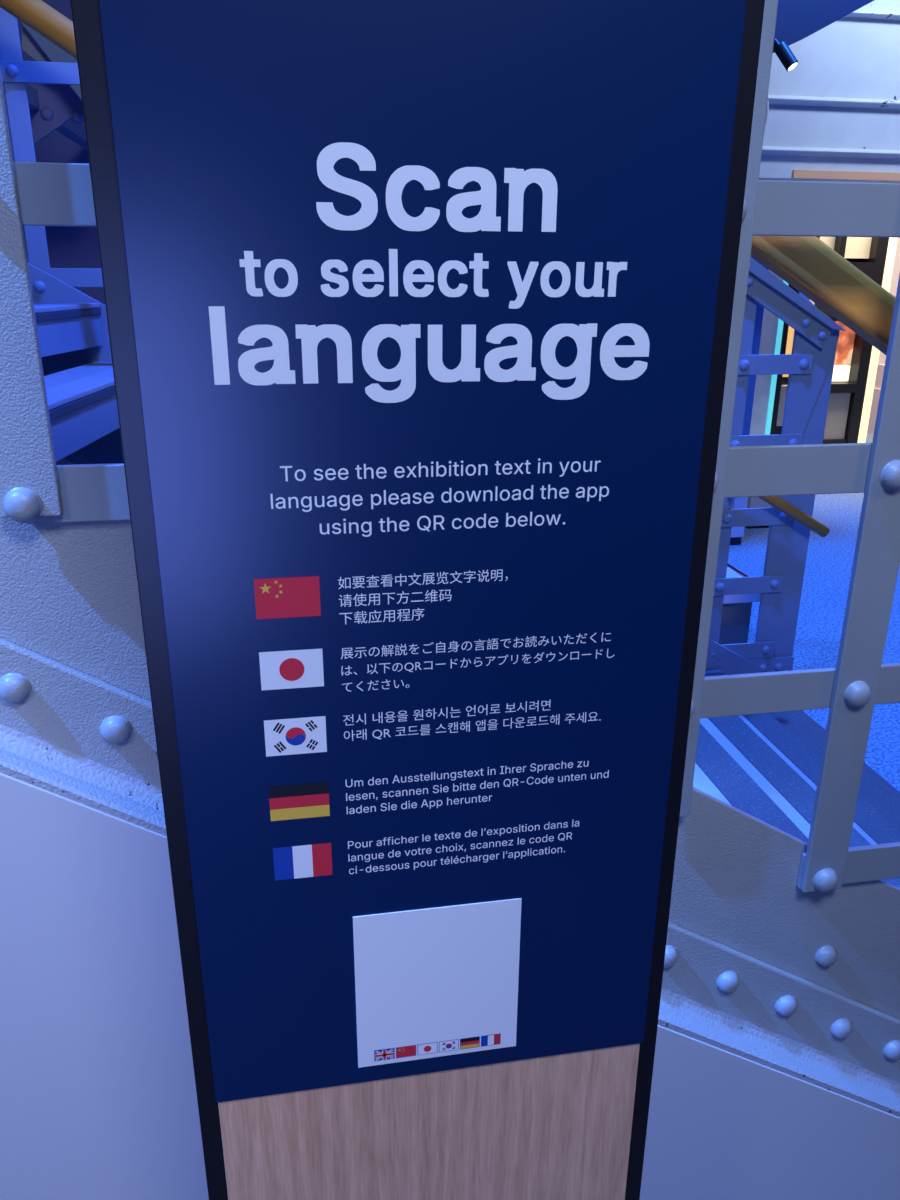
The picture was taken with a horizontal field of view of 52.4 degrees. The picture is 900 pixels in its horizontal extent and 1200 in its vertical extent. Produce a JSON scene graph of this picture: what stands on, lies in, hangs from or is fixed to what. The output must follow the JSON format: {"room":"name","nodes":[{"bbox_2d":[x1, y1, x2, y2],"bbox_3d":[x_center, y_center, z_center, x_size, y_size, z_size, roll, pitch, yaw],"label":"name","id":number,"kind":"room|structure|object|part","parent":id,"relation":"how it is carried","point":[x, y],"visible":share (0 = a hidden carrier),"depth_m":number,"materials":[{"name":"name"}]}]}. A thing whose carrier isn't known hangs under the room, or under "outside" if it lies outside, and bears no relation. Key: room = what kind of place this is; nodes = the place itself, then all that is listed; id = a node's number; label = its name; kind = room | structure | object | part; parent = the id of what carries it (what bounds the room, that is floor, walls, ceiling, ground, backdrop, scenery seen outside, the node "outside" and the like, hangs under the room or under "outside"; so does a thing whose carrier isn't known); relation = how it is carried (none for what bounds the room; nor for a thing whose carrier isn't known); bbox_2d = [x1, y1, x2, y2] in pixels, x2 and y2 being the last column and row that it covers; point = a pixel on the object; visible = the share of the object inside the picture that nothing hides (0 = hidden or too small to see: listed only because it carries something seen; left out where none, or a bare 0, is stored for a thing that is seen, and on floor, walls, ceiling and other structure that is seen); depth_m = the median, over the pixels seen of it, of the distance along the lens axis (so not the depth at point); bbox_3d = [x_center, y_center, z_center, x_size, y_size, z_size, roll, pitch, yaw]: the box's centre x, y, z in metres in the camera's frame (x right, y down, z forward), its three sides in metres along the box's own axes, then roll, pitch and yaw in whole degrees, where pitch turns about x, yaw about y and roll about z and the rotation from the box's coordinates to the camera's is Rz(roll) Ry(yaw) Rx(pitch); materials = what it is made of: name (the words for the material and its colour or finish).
{"room":"museum exhibition","nodes":[
{"label":"museum exhibition","id":0,"kind":"room"},
{"bbox_2d":[3,0,104,304],"bbox_3d":[-2.753,-2.361,4.329,8.000,4.600,0.150,-3,20,-10],"label":"wall","id":1,"kind":"structure","parent":0,"point":[68,246],"depth_m":4.59,"materials":[{"name":"blue"}]},
{"bbox_2d":[19,20,87,150],"bbox_3d":[-1.469,-2.066,3.786,0.392,0.522,1.500,-3,20,-10],"label":"diagonal brace","id":2,"kind":"object","parent":1,"relation":"attached to","point":[52,107],"visible":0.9,"depth_m":3.29,"materials":[{"name":"paint"}]},
{"bbox_3d":[-1.401,-1.755,3.327,0.342,0.224,0.020,-3,20,-10],"label":"gusset plate","id":3,"kind":"part","parent":2,"relation":"part of","materials":[{"name":"blue"}]},
{"bbox_2d":[0,773,899,1199],"bbox_3d":[-0.501,0.253,1.202,3.520,2.129,0.039,-3,20,-10],"label":"wall","id":4,"kind":"structure","parent":0,"point":[98,1096],"depth_m":1.35,"materials":[{"name":"grey paint"}]},
{"bbox_2d":[749,270,782,434],"bbox_3d":[2.514,-2.208,7.406,0.136,2.300,0.300,-3,20,-10],"label":"pillar","id":5,"kind":"object","parent":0,"point":[770,321],"visible":0.14,"depth_m":7.41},
{"bbox_2d":[728,433,899,791],"bbox_3d":[0.559,-0.471,6.376,15.000,0.300,9.664,-3,20,-10],"label":"floor","id":6,"kind":"structure","parent":0,"point":[829,559],"depth_m":4.59,"materials":[{"name":"blue carpet"}]},
{"bbox_2d":[0,8,768,674],"bbox_3d":[-0.631,-0.886,2.754,3.900,2.907,0.042,-3,20,-10],"label":"staircase","id":7,"kind":"structure","parent":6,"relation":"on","point":[48,285],"depth_m":2.64,"materials":[{"name":"metal"}]},
{"bbox_3d":[-1.183,-1.194,2.558,0.055,0.900,0.010,-3,20,-10],"label":"post","id":8,"kind":"part","parent":7,"relation":"part of","materials":[{"name":"metal"}]},
{"bbox_2d":[0,0,76,58],"bbox_3d":[-0.827,-1.350,2.400,1.436,0.942,0.299,-3,20,-10],"label":"handrail","id":9,"kind":"object","parent":7,"relation":"attached to","point":[38,15],"visible":0.02,"depth_m":2.20,"materials":[{"name":"brown wood"}]},
{"bbox_3d":[-0.632,-0.634,2.841,3.900,2.373,0.010,-3,20,-10],"label":"web plate","id":10,"kind":"part","parent":7,"relation":"part of","materials":[{"name":"paint"}]},
{"bbox_2d":[34,303,899,887],"bbox_3d":[-0.397,-0.149,2.099,3.768,1.964,1.755,-3,20,-10],"label":"staircase","id":11,"kind":"structure","parent":6,"relation":"on","point":[765,766],"depth_m":2.39,"materials":[{"name":"metal"}]},
{"bbox_3d":[-1.054,-0.494,1.851,0.014,0.086,1.792,1,20,1],"label":"riser plate","id":12,"kind":"part","parent":11,"relation":"part of","materials":[{"name":"paint"}]},
{"bbox_3d":[-0.828,-0.349,1.946,0.014,0.086,1.772,-1,20,-2],"label":"riser plate","id":13,"kind":"part","parent":11,"relation":"part of","materials":[{"name":"paint"}]},
{"bbox_2d":[0,0,899,1116],"bbox_3d":[-0.499,-0.229,1.052,3.525,2.817,0.078,-3,20,-10],"label":"metal railing","id":14,"kind":"object","parent":11,"relation":"attached to","point":[782,953],"visible":0.41,"depth_m":1.27,"materials":[{"name":"grey metal"}]},
{"bbox_3d":[-0.501,-0.732,0.879,0.069,1.340,0.012,-3,20,-10],"label":"post","id":15,"kind":"part","parent":14,"relation":"part of","materials":[{"name":"metal"}]},
{"bbox_3d":[-0.518,-0.032,1.154,3.500,2.377,0.014,-3,20,-10],"label":"web plate","id":16,"kind":"part","parent":14,"relation":"part of","materials":[{"name":"grey paint"}]},
{"bbox_3d":[-0.541,0.095,1.180,3.450,2.121,0.014,-3,20,-10],"label":"angle leg","id":17,"kind":"part","parent":14,"relation":"part of","materials":[{"name":"grey paint"}]},
{"bbox_3d":[0.341,-0.294,1.194,0.069,1.338,0.012,-3,20,-10],"label":"post","id":18,"kind":"part","parent":14,"relation":"part of","materials":[{"name":"grey metal"}]},
{"bbox_2d":[751,236,895,354],"bbox_3d":[0.696,-0.360,1.316,1.012,0.628,0.114,-3,20,-10],"label":"handrail","id":19,"kind":"object","parent":14,"relation":"attached to","point":[808,264],"visible":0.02,"depth_m":1.27,"materials":[{"name":"brown wood"}]},
{"bbox_3d":[0.622,-0.148,1.299,0.069,1.337,0.012,-3,20,-10],"label":"post","id":20,"kind":"part","parent":14,"relation":"part of","materials":[{"name":"grey metal"}]},
{"bbox_2d":[727,564,748,576],"bbox_3d":[1.453,-0.216,5.047,0.270,0.125,0.408,-3,20,-10],"label":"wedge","id":21,"kind":"object","parent":6,"relation":"on","point":[728,565],"visible":0.06,"depth_m":4.87,"materials":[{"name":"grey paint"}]},
{"bbox_2d":[730,497,747,544],"bbox_3d":[1.652,-0.548,5.681,0.198,0.324,0.400,-3,20,-10],"label":"plinth","id":22,"kind":"object","parent":6,"relation":"on","point":[737,533],"visible":0.1,"depth_m":5.52,"materials":[{"name":"grey"}]},
{"bbox_2d":[719,567,760,644],"bbox_3d":[1.149,0.031,4.123,0.332,0.278,0.420,-3,20,-10],"label":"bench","id":23,"kind":"object","parent":6,"relation":"on","point":[736,611],"visible":0.07,"depth_m":3.98,"materials":[{"name":"grey"}]},
{"bbox_3d":[1.149,-0.076,4.085,0.332,0.050,0.420,-3,20,-10],"label":"seat","id":24,"kind":"part","parent":23,"relation":"part of","materials":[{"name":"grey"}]},
{"bbox_2d":[742,256,768,434],"bbox_3d":[2.288,-2.073,7.024,0.118,2.300,0.200,-3,20,-10],"label":"column","id":25,"kind":"structure","parent":6,"relation":"on","point":[760,309],"depth_m":7.05,"materials":[{"name":"blue metal"}]},
{"bbox_2d":[745,497,771,528],"bbox_3d":[1.972,-0.651,6.073,0.166,0.258,0.400,-3,20,-10],"label":"plinth","id":26,"kind":"object","parent":6,"relation":"on","point":[753,502],"visible":0.05,"depth_m":5.88,"materials":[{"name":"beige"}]},
{"bbox_2d":[765,280,787,434],"bbox_3d":[2.628,-2.031,7.329,0.037,1.980,0.020,-3,20,-10],"label":"pillar","id":27,"kind":"structure","parent":6,"relation":"on","point":[780,322],"depth_m":7.42,"materials":[{"name":"teal"}]},
{"bbox_2d":[709,257,845,671],"bbox_3d":[1.117,-0.385,3.269,0.430,1.636,0.075,-3,20,-10],"label":"stair railing","id":28,"kind":"object","parent":6,"relation":"on","point":[809,366],"visible":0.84,"depth_m":3.23,"materials":[{"name":"metal"}]},
{"bbox_3d":[1.204,0.302,3.533,0.245,0.166,0.008,-3,20,-10],"label":"foot plate","id":29,"kind":"part","parent":28,"relation":"part of","materials":[{"name":"paint"}]},
{"bbox_3d":[1.215,-0.160,3.376,0.087,0.340,0.004,-3,20,-10],"label":"gusset plate","id":30,"kind":"part","parent":28,"relation":"part of","materials":[{"name":"paint"}]},
{"bbox_3d":[1.112,-0.977,3.045,0.377,0.275,0.012,-3,20,-10],"label":"sloping plate","id":31,"kind":"part","parent":28,"relation":"part of","materials":[{"name":"grey paint"}]},
{"bbox_2d":[759,496,828,536],"bbox_3d":[1.052,-0.403,3.214,0.635,0.393,0.076,-3,20,-10],"label":"handrail","id":32,"kind":"object","parent":28,"relation":"attached to","point":[777,502],"visible":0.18,"depth_m":3.25,"materials":[{"name":"brown wood"}]},
{"bbox_3d":[1.121,-1.032,3.038,0.429,0.263,0.075,-3,20,-10],"label":"handrail seat","id":33,"kind":"part","parent":28,"relation":"part of","materials":[{"name":"grey paint"}]},
{"bbox_3d":[1.253,-0.731,3.179,0.157,0.549,0.004,-3,20,-10],"label":"gusset plate","id":34,"kind":"part","parent":28,"relation":"part of","materials":[{"name":"paint"}]},
{"bbox_2d":[770,236,816,434],"bbox_3d":[2.770,-2.066,7.457,0.279,2.000,0.230,-3,20,-10],"label":"display cabinet","id":35,"kind":"object","parent":6,"relation":"on","point":[788,332],"visible":0.15,"depth_m":7.48,"materials":[{"name":"black metal"}]},
{"bbox_3d":[2.795,-1.619,7.605,0.229,0.325,0.100,-3,20,-10],"label":"grey panel","id":36,"kind":"part","parent":35,"relation":"part of","materials":[{"name":"grey"}]},
{"bbox_2d":[814,237,888,443],"bbox_3d":[3.517,-2.415,8.372,0.604,2.050,0.300,-3,20,-10],"label":"display cabinet","id":37,"kind":"object","parent":6,"relation":"on","point":[868,254],"visible":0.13,"depth_m":8.39,"materials":[{"name":"black metal"}]},
{"bbox_3d":[3.565,-1.733,8.599,0.280,0.433,0.150,-3,20,-10],"label":"grey panel","id":38,"kind":"part","parent":37,"relation":"part of","materials":[{"name":"grey"}]},
{"bbox_2d":[834,321,854,364],"bbox_3d":[3.564,-2.363,8.405,0.280,0.383,0.070,-3,20,-10],"label":"picture","id":39,"kind":"object","parent":37,"relation":"on","point":[845,350],"depth_m":8.40,"materials":[{"name":"brown"}]},
{"bbox_3d":[3.598,-2.454,8.482,0.404,2.050,0.100,-3,20,-10],"label":"panel","id":40,"kind":"part","parent":37,"relation":"part of","materials":[{"name":"wood"}]},
{"bbox_2d":[857,237,897,442],"bbox_3d":[3.876,-2.425,8.361,0.090,2.040,0.120,-3,20,-10],"label":"pillar","id":41,"kind":"structure","parent":6,"relation":"on","point":[891,250],"depth_m":8.40,"materials":[{"name":"beige"}]},
{"bbox_2d":[867,238,899,433],"bbox_3d":[4.736,-2.765,9.296,0.815,2.100,0.420,-3,20,-10],"label":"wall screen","id":42,"kind":"object","parent":6,"relation":"on","point":[896,268],"visible":0.26,"depth_m":9.37,"materials":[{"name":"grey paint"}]},
{"bbox_3d":[4.665,-2.812,9.427,0.723,2.100,0.120,-3,20,-10],"label":"screen panel","id":43,"kind":"part","parent":42,"relation":"part of","materials":[{"name":"grey paint"}]},
{"bbox_2d":[773,0,873,52],"bbox_3d":[1.545,-2.670,4.350,1.148,0.602,0.900,-3,20,-10],"label":"soffit","id":44,"kind":"structure","parent":0,"point":[796,20],"depth_m":3.93,"materials":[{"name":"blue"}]},
{"bbox_2d":[774,39,797,70],"bbox_3d":[1.424,-2.334,3.906,0.132,0.139,0.064,18,26,40],"label":"spotlight","id":45,"kind":"object","parent":44,"relation":"attached to","point":[782,50],"visible":1,"depth_m":3.88,"materials":[{"name":"black metal"}]},
{"bbox_2d":[759,0,899,183],"bbox_3d":[4.507,-4.045,6.058,6.750,2.411,0.350,-3,20,-10],"label":"wall","id":46,"kind":"structure","parent":0,"point":[859,58],"depth_m":5.79,"materials":[{"name":"paint"}]},
{"bbox_2d":[764,100,768,133],"bbox_3d":[1.956,-3.000,5.733,0.078,0.380,0.020,-3,20,-10],"label":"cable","id":47,"kind":"object","parent":46,"relation":"attached to","point":[767,109],"visible":0.29,"depth_m":5.72,"materials":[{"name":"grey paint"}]},
{"bbox_2d":[762,146,899,158],"bbox_3d":[4.535,-2.992,6.228,6.750,0.050,0.045,-3,20,-10],"label":"trim","id":48,"kind":"structure","parent":46,"relation":"attached to","point":[766,150],"depth_m":5.87,"materials":[{"name":"paint"}]},
{"bbox_2d":[768,95,899,108],"bbox_3d":[4.537,-3.263,6.131,6.750,0.052,0.045,-3,20,-10],"label":"trim","id":49,"kind":"structure","parent":46,"relation":"attached to","point":[773,99],"depth_m":5.77,"materials":[{"name":"paint"}]},
{"bbox_2d":[792,170,899,180],"bbox_3d":[4.984,-2.895,6.360,5.632,0.048,0.018,-3,20,-10],"label":"trim","id":50,"kind":"structure","parent":46,"relation":"attached to","point":[803,174],"depth_m":5.95,"materials":[{"name":"brown"}]},
{"bbox_2d":[845,11,899,19],"bbox_3d":[4.540,-3.718,5.969,6.750,0.035,0.045,-3,20,-10],"label":"trim","id":51,"kind":"structure","parent":46,"relation":"attached to","point":[856,14],"depth_m":5.64,"materials":[{"name":"paint"}]},
{"bbox_3d":[1.868,2.104,-0.567,15.000,0.140,5.296,-3,20,-10],"label":"floor","id":52,"kind":"structure","parent":0,"visible":0},
{"bbox_2d":[70,0,764,1199],"bbox_3d":[-0.019,0.250,0.994,0.620,2.280,0.400,-3,20,-10],"label":"information sign","id":53,"kind":"object","parent":52,"relation":"on","point":[419,312],"visible":1,"depth_m":0.84,"materials":[{"name":"blue plastic"}]},
{"bbox_3d":[-0.017,0.924,1.198,0.496,0.814,0.004,-3,20,-10],"label":"wood panel","id":54,"kind":"part","parent":53,"relation":"part of","materials":[{"name":"brown wood"}]}
]}

